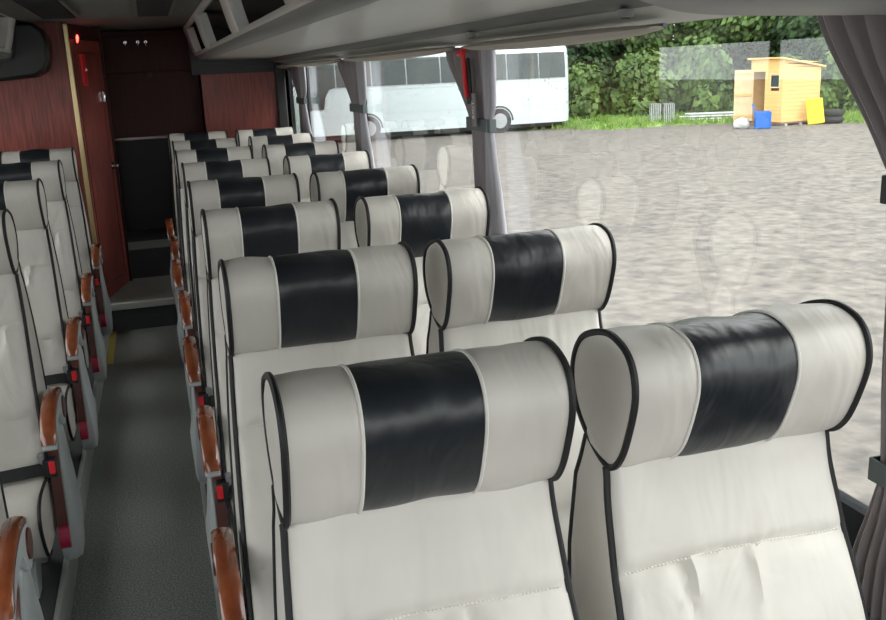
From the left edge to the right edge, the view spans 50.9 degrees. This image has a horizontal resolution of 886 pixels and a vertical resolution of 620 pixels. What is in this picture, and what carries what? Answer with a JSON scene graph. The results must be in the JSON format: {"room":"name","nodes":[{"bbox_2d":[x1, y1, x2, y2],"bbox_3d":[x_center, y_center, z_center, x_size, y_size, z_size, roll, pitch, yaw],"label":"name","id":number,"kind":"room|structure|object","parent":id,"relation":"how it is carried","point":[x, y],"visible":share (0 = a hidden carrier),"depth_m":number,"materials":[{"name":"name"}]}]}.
{"room":"vehicle interior","nodes":[
{"label":"vehicle interior","id":0,"kind":"room"},
{"bbox_2d":[0,22,97,302],"bbox_3d":[-2.806,-0.829,5.877,1.050,1.870,0.060,-7,15,-16],"label":"wall","id":1,"kind":"structure","parent":0,"point":[38,112],"depth_m":5.82,"materials":[{"name":"brown wood"}]},
{"bbox_2d":[62,24,96,242],"bbox_3d":[-2.301,-0.871,5.984,0.027,1.855,0.030,-7,15,-16],"label":"trim","id":2,"kind":"structure","parent":1,"relation":"attached to","point":[65,28],"depth_m":5.90,"materials":[{"name":"gold metal"}]},
{"bbox_2d":[67,24,129,297],"bbox_3d":[-2.317,-1.003,6.343,0.085,1.790,0.618,-3,15,-3],"label":"door","id":3,"kind":"structure","parent":1,"relation":"in","point":[92,98],"depth_m":6.33,"materials":[{"name":"brown wood"}]},
{"bbox_2d":[71,32,78,45],"bbox_3d":[-2.357,-1.737,5.962,0.040,0.085,0.090,-7,15,-16],"label":"warning lamp","id":4,"kind":"object","parent":3,"relation":"attached to","point":[76,38],"visible":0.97,"depth_m":5.93,"materials":[{"name":"red plastic"}]},
{"bbox_2d":[79,54,88,85],"bbox_3d":[-2.340,-1.564,6.058,0.028,0.200,0.080,-3,15,-3],"label":"case","id":5,"kind":"object","parent":3,"relation":"attached to","point":[81,56],"visible":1,"depth_m":6.04,"materials":[{"name":"red plastic"}]},
{"bbox_2d":[111,297,175,310],"bbox_3d":[-2.016,-0.040,6.225,0.490,0.042,0.045,-7,15,-16],"label":"trim","id":6,"kind":"structure","parent":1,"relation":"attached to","point":[171,300],"depth_m":6.21,"materials":[{"name":"grey metal"}]},
{"bbox_2d":[114,325,180,364],"bbox_3d":[-1.871,0.210,5.914,0.402,0.004,0.778,-7,15,-16],"label":"floor","id":7,"kind":"structure","parent":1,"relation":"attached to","point":[137,345],"depth_m":5.87,"materials":[{"name":"carpet"}]},
{"bbox_2d":[87,26,131,280],"bbox_3d":[-2.436,-1.087,6.643,0.198,1.810,0.060,-7,15,-16],"label":"door frame","id":8,"kind":"structure","parent":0,"point":[98,27],"depth_m":6.63,"materials":[{"name":"brown wood"}]},
{"bbox_2d":[98,275,173,315],"bbox_3d":[-2.129,-0.040,6.633,2.580,0.225,0.820,-7,15,-16],"label":"step","id":9,"kind":"structure","parent":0,"point":[147,288],"depth_m":6.56,"materials":[{"name":"carpet"}]},
{"bbox_2d":[112,304,177,331],"bbox_3d":[-2.015,0.054,6.244,0.500,0.150,0.012,-7,15,-16],"label":"step","id":10,"kind":"structure","parent":9,"relation":"attached to","point":[165,315],"depth_m":6.24,"materials":[{"name":"carpet"}]},
{"bbox_2d":[0,0,284,31],"bbox_3d":[-1.026,-0.964,2.454,2.580,0.230,10.800,-7,15,-16],"label":"ceiling","id":11,"kind":"structure","parent":0,"point":[109,15],"depth_m":5.34,"materials":[{"name":"grey plastic"}]},
{"bbox_2d":[10,0,78,18],"bbox_3d":[-1.859,-1.418,4.340,0.200,0.022,1.600,-7,15,-16],"label":"ceiling hatch","id":12,"kind":"object","parent":11,"relation":"attached to","point":[44,9],"visible":1,"depth_m":4.37,"materials":[{"name":"grey plastic"}]},
{"bbox_2d":[131,0,176,16],"bbox_3d":[-1.436,-1.508,4.615,0.200,0.022,1.340,-7,15,-16],"label":"ceiling vent","id":13,"kind":"object","parent":11,"relation":"in","point":[141,8],"visible":1,"depth_m":4.60,"materials":[{"name":"grey plastic"}]},
{"bbox_2d":[71,337,217,619],"bbox_3d":[-0.677,1.174,2.112,0.450,0.040,8.980,-7,15,-16],"label":"floor","id":14,"kind":"structure","parent":0,"point":[146,556],"depth_m":3.61,"materials":[{"name":"carpet"}]},
{"bbox_2d":[38,316,101,619],"bbox_3d":[-1.400,1.202,1.888,1.060,0.160,8.980,-7,15,-16],"label":"platform","id":15,"kind":"object","parent":14,"relation":"on","point":[51,570],"depth_m":2.99,"materials":[{"name":"carpet"}]},
{"bbox_2d":[0,474,43,619],"bbox_3d":[-1.109,0.519,1.867,0.503,1.148,0.584,-7,15,-16],"label":"seat","id":16,"kind":"object","parent":15,"relation":"on","point":[19,600],"visible":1,"depth_m":1.97,"materials":[{"name":"white leather"}]},
{"bbox_2d":[0,208,84,598],"bbox_3d":[-1.385,0.306,2.729,0.503,1.147,0.584,-7,15,-16],"label":"seat","id":17,"kind":"object","parent":15,"relation":"on","point":[38,476],"visible":0.98,"depth_m":2.79,"materials":[{"name":"white leather"}]},
{"bbox_2d":[3,477,56,559],"bbox_3d":[-1.373,0.627,2.703,0.424,0.213,0.382,-7,15,-16],"label":"cushion","id":18,"kind":"object","parent":17,"relation":"on","point":[34,498],"depth_m":2.66,"materials":[{"name":"white leather"}]},
{"bbox_2d":[0,178,97,450],"bbox_3d":[-1.661,0.092,3.591,0.503,1.148,0.584,-7,15,-16],"label":"seat","id":19,"kind":"object","parent":15,"relation":"on","point":[60,337],"visible":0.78,"depth_m":3.65,"materials":[{"name":"white leather"}]},
{"bbox_2d":[47,384,77,441],"bbox_3d":[-1.649,0.414,3.566,0.424,0.214,0.382,-7,15,-16],"label":"cushion","id":20,"kind":"object","parent":19,"relation":"on","point":[69,391],"depth_m":3.60,"materials":[{"name":"white leather"}]},
{"bbox_2d":[0,159,106,381],"bbox_3d":[-1.934,-0.118,4.444,0.503,1.147,0.584,-7,15,-16],"label":"seat","id":21,"kind":"object","parent":15,"relation":"on","point":[79,288],"visible":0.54,"depth_m":4.51,"materials":[{"name":"white leather"}]},
{"bbox_2d":[83,328,90,367],"bbox_3d":[-1.922,0.202,4.418,0.424,0.213,0.382,-7,15,-16],"label":"cushion","id":22,"kind":"object","parent":21,"relation":"on","point":[87,344],"depth_m":4.53,"materials":[{"name":"white leather"}]},
{"bbox_2d":[0,147,112,340],"bbox_3d":[-2.204,-0.328,5.288,0.503,1.148,0.584,-7,15,-16],"label":"seat","id":23,"kind":"object","parent":15,"relation":"on","point":[91,255],"visible":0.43,"depth_m":5.35,"materials":[{"name":"white leather"}]},
{"bbox_2d":[93,291,98,316],"bbox_3d":[-2.192,-0.006,5.262,0.424,0.214,0.382,-7,15,-16],"label":"seat","id":24,"kind":"object","parent":23,"relation":"on","point":[95,298],"depth_m":5.38,"materials":[{"name":"grey plastic"}]},
{"bbox_2d":[53,334,109,619],"bbox_3d":[-0.887,1.128,1.991,0.017,0.128,8.900,-7,15,-16],"label":"trim","id":25,"kind":"structure","parent":15,"relation":"attached to","point":[64,603],"depth_m":3.18,"materials":[{"name":"grey"}]},
{"bbox_2d":[106,331,116,364],"bbox_3d":[-2.082,0.235,5.848,0.040,0.006,0.770,-7,15,-16],"label":"strip","id":26,"kind":"object","parent":14,"relation":"on","point":[112,342],"visible":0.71,"depth_m":5.81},
{"bbox_2d":[197,352,229,527],"bbox_3d":[0.045,1.029,2.308,1.070,0.160,8.980,-7,15,-16],"label":"platform","id":27,"kind":"object","parent":14,"relation":"on","point":[227,510],"depth_m":3.32,"materials":[{"name":"carpet"}]},
{"bbox_2d":[166,130,227,296],"bbox_3d":[-1.617,-0.607,6.260,0.503,1.147,0.584,-7,15,-16],"label":"seat","id":28,"kind":"object","parent":27,"relation":"on","point":[214,134],"visible":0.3,"depth_m":6.24,"materials":[{"name":"white leather"}]},
{"bbox_2d":[184,362,221,619],"bbox_3d":[-0.452,1.076,2.117,0.016,0.128,8.900,-7,15,-16],"label":"trim","id":29,"kind":"structure","parent":27,"relation":"attached to","point":[202,485],"depth_m":3.32,"materials":[{"name":"grey"}]},
{"bbox_2d":[170,137,237,315],"bbox_3d":[-1.383,-0.427,5.533,0.486,1.147,0.584,-7,15,-16],"label":"seat","id":30,"kind":"object","parent":27,"relation":"on","point":[220,142],"visible":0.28,"depth_m":5.50,"materials":[{"name":"white leather"}]},
{"bbox_2d":[172,145,252,361],"bbox_3d":[-1.151,-0.247,4.806,0.503,1.147,0.584,-7,15,-16],"label":"seat","id":31,"kind":"object","parent":27,"relation":"on","point":[244,152],"visible":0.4,"depth_m":4.78,"materials":[{"name":"white leather"}]},
{"bbox_2d":[178,157,270,409],"bbox_3d":[-0.918,-0.067,4.079,0.486,1.147,0.584,-7,15,-16],"label":"seat","id":32,"kind":"object","parent":27,"relation":"on","point":[259,167],"visible":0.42,"depth_m":4.05,"materials":[{"name":"white leather"}]},
{"bbox_2d":[183,173,300,482],"bbox_3d":[-0.686,0.113,3.351,0.503,1.147,0.584,-7,15,-16],"label":"seat","id":33,"kind":"object","parent":27,"relation":"on","point":[271,190],"visible":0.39,"depth_m":3.33,"materials":[{"name":"white leather"}]},
{"bbox_2d":[211,407,216,436],"bbox_3d":[-0.613,0.427,3.344,0.424,0.216,0.382,-7,15,-16],"label":"cushion","id":34,"kind":"object","parent":33,"relation":"on","point":[212,408],"depth_m":3.20,"materials":[{"name":"white leather"}]},
{"bbox_2d":[235,126,294,146],"bbox_3d":[-1.157,-0.662,6.394,0.444,1.147,0.582,-7,15,-16],"label":"seat","id":35,"kind":"object","parent":27,"relation":"on","point":[242,136],"visible":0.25,"depth_m":6.34,"materials":[{"name":"white leather"}]},
{"bbox_2d":[196,198,340,589],"bbox_3d":[-0.453,0.292,2.624,0.486,1.147,0.584,-7,15,-16],"label":"seat","id":36,"kind":"object","parent":27,"relation":"on","point":[298,227],"visible":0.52,"depth_m":2.60,"materials":[{"name":"white leather"}]},
{"bbox_2d":[228,499,234,543],"bbox_3d":[-0.380,0.605,2.616,0.409,0.214,0.382,-7,15,-16],"label":"cushion","id":37,"kind":"object","parent":36,"relation":"on","point":[230,501],"depth_m":2.51,"materials":[{"name":"white leather"}]},
{"bbox_2d":[248,132,312,158],"bbox_3d":[-0.925,-0.482,5.667,0.429,1.147,0.583,-7,15,-16],"label":"seat","id":38,"kind":"object","parent":27,"relation":"on","point":[257,142],"visible":0.19,"depth_m":5.61,"materials":[{"name":"white leather"}]},
{"bbox_2d":[262,140,338,174],"bbox_3d":[-0.692,-0.302,4.939,0.444,1.147,0.582,-7,15,-16],"label":"seat","id":39,"kind":"object","parent":27,"relation":"on","point":[275,154],"visible":0.21,"depth_m":4.89,"materials":[{"name":"white leather"}]},
{"bbox_2d":[210,242,417,619],"bbox_3d":[-0.221,0.473,1.897,0.503,1.147,0.584,-7,15,-16],"label":"seat","id":40,"kind":"object","parent":27,"relation":"on","point":[324,308],"visible":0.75,"depth_m":1.89,"materials":[{"name":"white leather"}]},
{"bbox_2d":[283,150,371,201],"bbox_3d":[-0.460,-0.122,4.212,0.429,1.147,0.583,-7,15,-16],"label":"seat","id":41,"kind":"object","parent":27,"relation":"on","point":[302,166],"visible":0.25,"depth_m":4.17,"materials":[{"name":"white leather"}]},
{"bbox_2d":[309,164,419,248],"bbox_3d":[-0.227,0.058,3.485,0.444,1.147,0.582,-7,15,-16],"label":"seat","id":42,"kind":"object","parent":27,"relation":"on","point":[344,187],"visible":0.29,"depth_m":3.45,"materials":[{"name":"white leather"}]},
{"bbox_2d":[261,336,579,619],"bbox_3d":[0.007,0.653,1.168,0.486,1.147,0.584,-7,15,-16],"label":"seat","id":43,"kind":"object","parent":27,"relation":"on","point":[417,487],"visible":1,"depth_m":1.18,"materials":[{"name":"white leather"}]},
{"bbox_2d":[354,186,489,354],"bbox_3d":[0.006,0.238,2.758,0.429,1.147,0.583,-7,15,-16],"label":"seat","id":44,"kind":"object","parent":27,"relation":"on","point":[415,219],"visible":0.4,"depth_m":2.73,"materials":[{"name":"white leather"}]},
{"bbox_2d":[423,223,616,556],"bbox_3d":[0.238,0.417,2.031,0.444,1.147,0.582,-7,15,-16],"label":"seat","id":45,"kind":"object","parent":27,"relation":"on","point":[556,285],"visible":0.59,"depth_m":2.02,"materials":[{"name":"white leather"}]},
{"bbox_2d":[567,299,872,619],"bbox_3d":[0.467,0.598,1.302,0.429,1.147,0.583,-7,15,-16],"label":"seat","id":46,"kind":"object","parent":27,"relation":"on","point":[705,487],"visible":1,"depth_m":1.31,"materials":[{"name":"white leather"}]},
{"bbox_2d":[115,138,174,231],"bbox_3d":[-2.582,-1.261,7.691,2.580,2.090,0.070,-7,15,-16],"label":"door","id":47,"kind":"structure","parent":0,"point":[145,169],"depth_m":7.74,"materials":[{"name":"black plastic"}]},
{"bbox_2d":[128,239,169,249],"bbox_3d":[-2.145,-0.513,7.142,0.860,0.005,0.350,-7,15,-16],"label":"step","id":48,"kind":"structure","parent":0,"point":[160,243],"depth_m":7.09,"materials":[{"name":"plastic"}]},
{"bbox_2d":[126,227,174,278],"bbox_3d":[-1.943,-0.414,7.609,1.600,0.440,1.050,-7,15,-16],"label":"step","id":49,"kind":"structure","parent":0,"point":[152,262],"depth_m":6.99,"materials":[{"name":"carpet"}]},
{"bbox_2d":[199,75,205,131],"bbox_3d":[-1.914,-1.442,7.499,0.030,1.600,0.700,-7,15,-16],"label":"wall","id":50,"kind":"structure","parent":0,"point":[199,75],"depth_m":7.20,"materials":[{"name":"brown wood"}]},
{"bbox_2d":[189,27,289,137],"bbox_3d":[-1.510,-1.259,7.285,0.760,1.880,0.060,-7,15,-16],"label":"wall","id":51,"kind":"structure","parent":0,"point":[232,102],"depth_m":7.14,"materials":[{"name":"brown wood"}]},
{"bbox_2d":[274,63,288,127],"bbox_3d":[-1.235,-1.138,7.370,0.075,1.580,0.080,-7,15,-16],"label":"trim","id":52,"kind":"structure","parent":51,"relation":"attached to","point":[280,83],"depth_m":7.20,"materials":[{"name":"black plastic"}]},
{"bbox_2d":[285,71,293,126],"bbox_3d":[-1.308,-1.635,7.860,0.030,0.860,0.600,-7,15,-16],"label":"wall pillar","id":53,"kind":"structure","parent":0,"point":[287,73],"depth_m":7.59,"materials":[{"name":"grey plastic"}]},
{"bbox_2d":[305,67,311,131],"bbox_3d":[-0.997,-1.394,6.887,0.030,0.860,0.070,-7,15,-16],"label":"wall pillar","id":54,"kind":"structure","parent":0,"point":[307,94],"depth_m":6.82,"materials":[{"name":"grey"}]},
{"bbox_2d":[313,122,885,505],"bbox_3d":[1.086,-9.373,46.568,150.000,0.100,150.000,-7,15,-16],"label":"ground","id":55,"kind":"structure","parent":0,"point":[703,220],"depth_m":16.99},
{"bbox_2d":[307,46,568,140],"bbox_3d":[-0.544,-8.902,37.913,11.450,3.540,2.702,-7,15,-16],"label":"coach","id":56,"kind":"object","parent":55,"relation":"on","point":[436,106],"visible":0.54,"depth_m":36.81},
{"bbox_2d":[440,106,865,132],"bbox_3d":[20.666,-16.009,66.509,100.079,0.998,82.592,-7,15,-16],"label":"verge","id":57,"kind":"object","parent":55,"relation":"on","point":[705,121],"visible":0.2,"depth_m":38.59,"materials":[{"name":"green plant"}]},
{"bbox_2d":[568,63,611,119],"bbox_3d":[6.118,-10.026,43.417,3.548,2.953,3.551,8,18,36],"label":"bush","id":58,"kind":"object","parent":57,"relation":"on","point":[584,82],"visible":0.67,"depth_m":42.05,"materials":[{"name":"green plant"}]},
{"bbox_2d":[565,39,626,93],"bbox_3d":[7.178,-14.323,46.710,5.545,9.374,5.522,-5,15,-10],"label":"tree","id":59,"kind":"object","parent":57,"relation":"on","point":[600,54],"visible":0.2,"depth_m":45.86,"materials":[{"name":"green plant"}]},
{"bbox_2d":[604,48,678,116],"bbox_3d":[9.072,-10.119,42.555,3.551,3.543,3.548,-1,15,7],"label":"bush","id":60,"kind":"object","parent":57,"relation":"on","point":[641,82],"visible":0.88,"depth_m":41.88,"materials":[{"name":"green plant"}]},
{"bbox_2d":[605,23,686,93],"bbox_3d":[10.588,-15.614,46.459,6.545,11.787,6.037,-6,15,-13],"label":"tree","id":61,"kind":"object","parent":57,"relation":"on","point":[657,39],"visible":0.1,"depth_m":45.07,"materials":[{"name":"green plant"}]},
{"bbox_2d":[508,107,864,129],"bbox_3d":[14.989,-7.699,36.757,27.828,0.408,10.614,7,17,33],"label":"grass tufts","id":62,"kind":"object","parent":57,"relation":"on","point":[851,114],"visible":0.41,"depth_m":38.38,"materials":[{"name":"green plant"}]},
{"bbox_2d":[665,35,734,112],"bbox_3d":[12.198,-10.352,42.200,3.548,4.134,3.551,-9,16,-23],"label":"bush","id":63,"kind":"object","parent":57,"relation":"on","point":[704,76],"visible":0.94,"depth_m":41.12,"materials":[{"name":"green plant"}]},
{"bbox_2d":[659,16,780,85],"bbox_3d":[14.062,-14.912,45.090,6.531,10.092,6.818,10,19,40],"label":"tree","id":64,"kind":"object","parent":57,"relation":"on","point":[728,32],"visible":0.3,"depth_m":43.97,"materials":[{"name":"green plant"}]},
{"bbox_2d":[672,23,769,66],"bbox_3d":[15.262,-17.026,49.824,6.931,12.655,6.902,9,19,38],"label":"tree","id":65,"kind":"object","parent":57,"relation":"on","point":[747,46],"visible":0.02,"depth_m":48.44,"materials":[{"name":"green plant"}]},
{"bbox_2d":[740,53,803,91],"bbox_3d":[14.831,-9.929,41.590,3.548,2.953,3.551,8,18,35],"label":"bush","id":66,"kind":"object","parent":57,"relation":"on","point":[795,56],"visible":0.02,"depth_m":40.80,"materials":[{"name":"green plant"}]},
{"bbox_2d":[765,15,848,105],"bbox_3d":[17.045,-13.723,42.766,5.522,9.374,5.545,8,18,35],"label":"tree","id":67,"kind":"object","parent":57,"relation":"on","point":[802,36],"visible":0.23,"depth_m":41.94,"materials":[{"name":"green plant"}]},
{"bbox_2d":[819,51,859,112],"bbox_3d":[17.414,-9.633,39.299,3.551,3.543,3.548,-1,15,6],"label":"bush","id":68,"kind":"object","parent":57,"relation":"on","point":[835,93],"visible":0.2,"depth_m":39.37,"materials":[{"name":"green plant"}]},
{"bbox_3d":[11.467,-7.985,38.851,2.381,0.088,1.181,-7,15,-16],"label":"pipe","id":69,"kind":"object","parent":57,"relation":"on","visible":0},
{"bbox_2d":[688,115,732,117],"bbox_3d":[11.555,-8.124,38.974,2.507,0.088,0.090,0,15,9],"label":"pipe","id":70,"kind":"object","parent":69,"relation":"on","point":[707,116],"visible":0.41,"depth_m":39.00,"materials":[{"name":"grey metal"}]},
{"bbox_2d":[689,112,732,115],"bbox_3d":[11.637,-8.263,39.096,2.520,0.088,0.090,0,15,9],"label":"pipe","id":71,"kind":"object","parent":70,"relation":"on","point":[716,113],"visible":0.66,"depth_m":39.12,"materials":[{"name":"grey metal"}]},
{"bbox_2d":[649,103,660,120],"bbox_3d":[8.837,-8.168,38.774,0.420,0.855,0.420,-2,15,3],"label":"wire crate","id":72,"kind":"object","parent":55,"relation":"on","point":[653,104],"visible":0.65,"depth_m":38.57,"materials":[{"name":"silver metal"}]},
{"bbox_2d":[662,103,674,121],"bbox_3d":[9.355,-8.151,38.620,0.420,0.855,0.420,-2,15,3],"label":"wire crate","id":73,"kind":"object","parent":55,"relation":"on","point":[664,113],"visible":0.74,"depth_m":38.41,"materials":[{"name":"silver metal"}]},
{"bbox_2d":[733,118,749,128],"bbox_3d":[11.150,-6.993,34.804,0.584,0.415,0.584,-7,15,-16],"label":"plastic sack","id":74,"kind":"object","parent":55,"relation":"on","point":[741,123],"visible":1,"depth_m":34.62,"materials":[{"name":"white plastic"}]},
{"bbox_2d":[752,104,771,128],"bbox_3d":[11.765,-7.169,34.373,0.650,0.900,0.600,1,15,13],"label":"plastic chair","id":75,"kind":"object","parent":55,"relation":"on","point":[762,119],"visible":1,"depth_m":34.12,"materials":[{"name":"blue plastic"}]},
{"bbox_2d":[733,57,825,125],"bbox_3d":[12.970,-8.470,35.924,2.552,2.530,2.104,-8,16,-20],"label":"garden shed","id":76,"kind":"object","parent":55,"relation":"on","point":[782,86],"visible":0.95,"depth_m":35.35,"materials":[{"name":"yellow wood"}]},
{"bbox_2d":[806,98,824,124],"bbox_3d":[14.033,-7.492,35.070,0.700,0.990,0.279,1,15,15],"label":"panel","id":77,"kind":"object","parent":55,"relation":"on","point":[814,108],"visible":1,"depth_m":35.02,"materials":[{"name":"yellow plastic"}]},
{"bbox_2d":[824,116,843,123],"bbox_3d":[14.798,-7.251,35.406,0.860,0.260,0.860,-7,15,-16],"label":"tyre","id":78,"kind":"object","parent":55,"relation":"on","point":[837,119],"visible":0.78,"depth_m":35.07,"materials":[{"name":"black rubber"}]},
{"bbox_2d":[824,109,844,116],"bbox_3d":[14.820,-7.500,35.406,0.860,0.260,0.860,-7,15,-16],"label":"tyre","id":79,"kind":"object","parent":78,"relation":"on","point":[827,112],"visible":0.88,"depth_m":35.08,"materials":[{"name":"black rubber"}]},
{"bbox_2d":[838,489,869,619],"bbox_3d":[0.285,0.410,3.213,0.030,0.880,10.800,-7,15,-16],"label":"wall","id":80,"kind":"structure","parent":0,"point":[854,510],"depth_m":1.64,"materials":[{"name":"grey plastic"}]},
{"bbox_2d":[289,71,300,133],"bbox_3d":[-1.113,-1.484,7.251,0.004,0.860,0.715,-7,15,-16],"label":"window","id":81,"kind":"structure","parent":80,"relation":"in","point":[295,106],"depth_m":7.42,"materials":[{"name":"clear glass"}]},
{"bbox_3d":[-0.137,-0.729,4.198,0.004,0.860,1.890,-7,15,-16],"label":"window","id":82,"kind":"structure","parent":80,"relation":"in","visible":0},
{"bbox_2d":[371,47,575,139],"bbox_3d":[-0.007,-0.892,3.692,0.004,0.286,2.525,-7,15,-16],"label":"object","id":83,"kind":"object","parent":82,"relation":"attached to","point":[547,47],"visible":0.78,"depth_m":3.73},
{"bbox_3d":[0.223,-1.012,2.841,0.030,0.358,10.800,-7,15,-16],"label":"wall","id":84,"kind":"structure","parent":0,"visible":0},
{"bbox_2d":[276,64,292,68],"bbox_3d":[-1.175,-1.812,6.915,0.120,0.030,0.350,-7,15,-16],"label":"blind","id":85,"kind":"object","parent":84,"relation":"attached to","point":[282,66],"visible":0.85,"depth_m":6.80,"materials":[{"name":"beige fabric"}]},
{"bbox_2d":[289,67,302,132],"bbox_3d":[-1.099,-1.444,7.081,0.037,0.826,0.520,-7,15,-16],"label":"curtain","id":86,"kind":"object","parent":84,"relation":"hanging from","point":[294,72],"visible":0.48,"depth_m":6.92,"materials":[{"name":"grey fabric"}]},
{"bbox_2d":[290,59,340,66],"bbox_3d":[-0.820,-1.537,5.803,0.120,0.030,1.650,-7,15,-16],"label":"blind","id":87,"kind":"object","parent":84,"relation":"attached to","point":[328,61],"visible":1,"depth_m":5.45,"materials":[{"name":"beige fabric"}]},
{"bbox_2d":[342,46,454,61],"bbox_3d":[-0.241,-1.089,3.995,0.120,0.030,1.750,-7,15,-16],"label":"blind","id":88,"kind":"object","parent":84,"relation":"attached to","point":[404,54],"visible":1,"depth_m":3.63,"materials":[{"name":"beige fabric"}]},
{"bbox_2d":[183,0,739,66],"bbox_3d":[-0.584,-1.257,4.074,0.815,0.308,6.576,-7,15,-16],"label":"luggage rack","id":89,"kind":"object","parent":84,"relation":"attached to","point":[297,31],"visible":0.99,"depth_m":2.60,"materials":[{"name":"grey plastic"}]},
{"bbox_2d":[298,67,311,133],"bbox_3d":[-0.956,-1.328,6.618,0.041,0.826,0.510,-7,15,-16],"label":"curtain","id":90,"kind":"object","parent":89,"relation":"hanging from","point":[302,72],"visible":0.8,"depth_m":6.64,"materials":[{"name":"grey fabric"}]},
{"bbox_2d":[337,59,361,150],"bbox_3d":[-0.518,-0.994,5.264,0.037,0.826,0.600,-7,15,-16],"label":"curtain","id":91,"kind":"object","parent":89,"relation":"hanging from","point":[347,69],"visible":0.53,"depth_m":5.09,"materials":[{"name":"grey fabric"}]},
{"bbox_2d":[356,61,374,167],"bbox_3d":[-0.385,-0.886,4.833,0.041,0.826,0.360,-7,15,-16],"label":"curtain","id":92,"kind":"object","parent":89,"relation":"hanging from","point":[361,65],"visible":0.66,"depth_m":4.83,"materials":[{"name":"grey fabric"}]},
{"bbox_2d":[456,48,471,103],"bbox_3d":[0.073,-0.797,3.168,0.026,0.188,0.093,-7,15,-16],"label":"hammer","id":93,"kind":"object","parent":89,"relation":"hanging from","point":[465,62],"visible":0.99,"depth_m":3.15,"materials":[{"name":"red plastic"}]},
{"bbox_2d":[471,93,476,126],"bbox_3d":[0.104,-0.675,3.140,0.007,0.110,0.036,-7,15,-16],"label":"tag","id":94,"kind":"object","parent":93,"relation":"attached to","point":[473,95],"visible":1,"depth_m":3.13,"materials":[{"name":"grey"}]},
{"bbox_2d":[445,47,485,190],"bbox_3d":[0.089,-0.525,3.368,0.037,0.826,0.450,-7,15,-16],"label":"curtain","id":95,"kind":"object","parent":89,"relation":"hanging from","point":[454,61],"visible":0.4,"depth_m":3.21,"materials":[{"name":"grey fabric"}]},
{"bbox_2d":[465,32,476,37],"bbox_3d":[0.083,-0.809,2.739,0.036,0.018,0.036,-7,15,-16],"label":"reading lamp","id":96,"kind":"object","parent":89,"relation":"attached to","point":[468,34],"visible":1,"depth_m":2.73,"materials":[{"name":"grey plastic"}]},
{"bbox_2d":[481,50,506,235],"bbox_3d":[0.179,-0.450,3.069,0.041,0.826,0.226,-7,15,-16],"label":"curtain","id":97,"kind":"object","parent":89,"relation":"hanging from","point":[498,226],"visible":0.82,"depth_m":3.06,"materials":[{"name":"grey fabric"}]},
{"bbox_2d":[617,9,634,18],"bbox_3d":[0.365,-0.592,1.858,0.036,0.018,0.036,-7,15,-16],"label":"reading lamp","id":98,"kind":"object","parent":89,"relation":"attached to","point":[622,13],"visible":1,"depth_m":1.85,"materials":[{"name":"grey plastic"}]},
{"bbox_2d":[640,0,885,15],"bbox_3d":[0.482,-0.407,0.988,0.620,0.173,0.292,-7,15,-16],"label":"console","id":99,"kind":"object","parent":89,"relation":"attached to","point":[710,7],"visible":1,"depth_m":0.99,"materials":[{"name":"grey plastic"}]},
{"bbox_2d":[817,15,885,619],"bbox_3d":[0.702,0.028,1.468,0.040,1.016,0.443,-7,15,-16],"label":"curtain","id":100,"kind":"object","parent":89,"relation":"hanging from","point":[856,44],"visible":0.83,"depth_m":1.49,"materials":[{"name":"grey fabric"}]},
{"bbox_2d":[461,23,667,49],"bbox_3d":[0.255,-0.705,2.442,0.120,0.030,1.200,-7,15,-16],"label":"blind","id":101,"kind":"object","parent":84,"relation":"attached to","point":[612,33],"visible":1,"depth_m":2.19,"materials":[{"name":"beige fabric"}]},
{"bbox_3d":[-2.267,-0.714,2.118,0.030,0.358,10.800,-7,15,-16],"label":"wall","id":102,"kind":"structure","parent":0,"visible":0},
{"bbox_2d":[0,13,17,62],"bbox_3d":[-1.871,-0.756,2.254,0.815,0.308,6.635,-7,15,-16],"label":"luggage rack","id":103,"kind":"object","parent":102,"relation":"attached to","point":[7,24],"visible":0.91,"depth_m":5.18,"materials":[{"name":"grey plastic"}]},
{"bbox_2d":[0,23,52,80],"bbox_3d":[-2.697,-1.524,5.540,0.670,0.334,0.270,-7,15,-16],"label":"block","id":104,"kind":"object","parent":103,"relation":"attached to","point":[32,58],"visible":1,"depth_m":5.48,"materials":[{"name":"black plastic"}]},
{"bbox_3d":[-2.806,-1.145,7.066,0.320,1.880,1.010,-7,15,-16],"label":"wall","id":105,"kind":"structure","parent":0,"visible":0},
{"bbox_2d":[101,30,204,140],"bbox_3d":[-2.333,-1.752,7.261,0.820,0.795,0.550,-7,15,-16],"label":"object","id":106,"kind":"object","parent":105,"relation":"attached to","point":[154,93],"visible":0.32,"depth_m":7.05,"materials":[{"name":"brown wood"}]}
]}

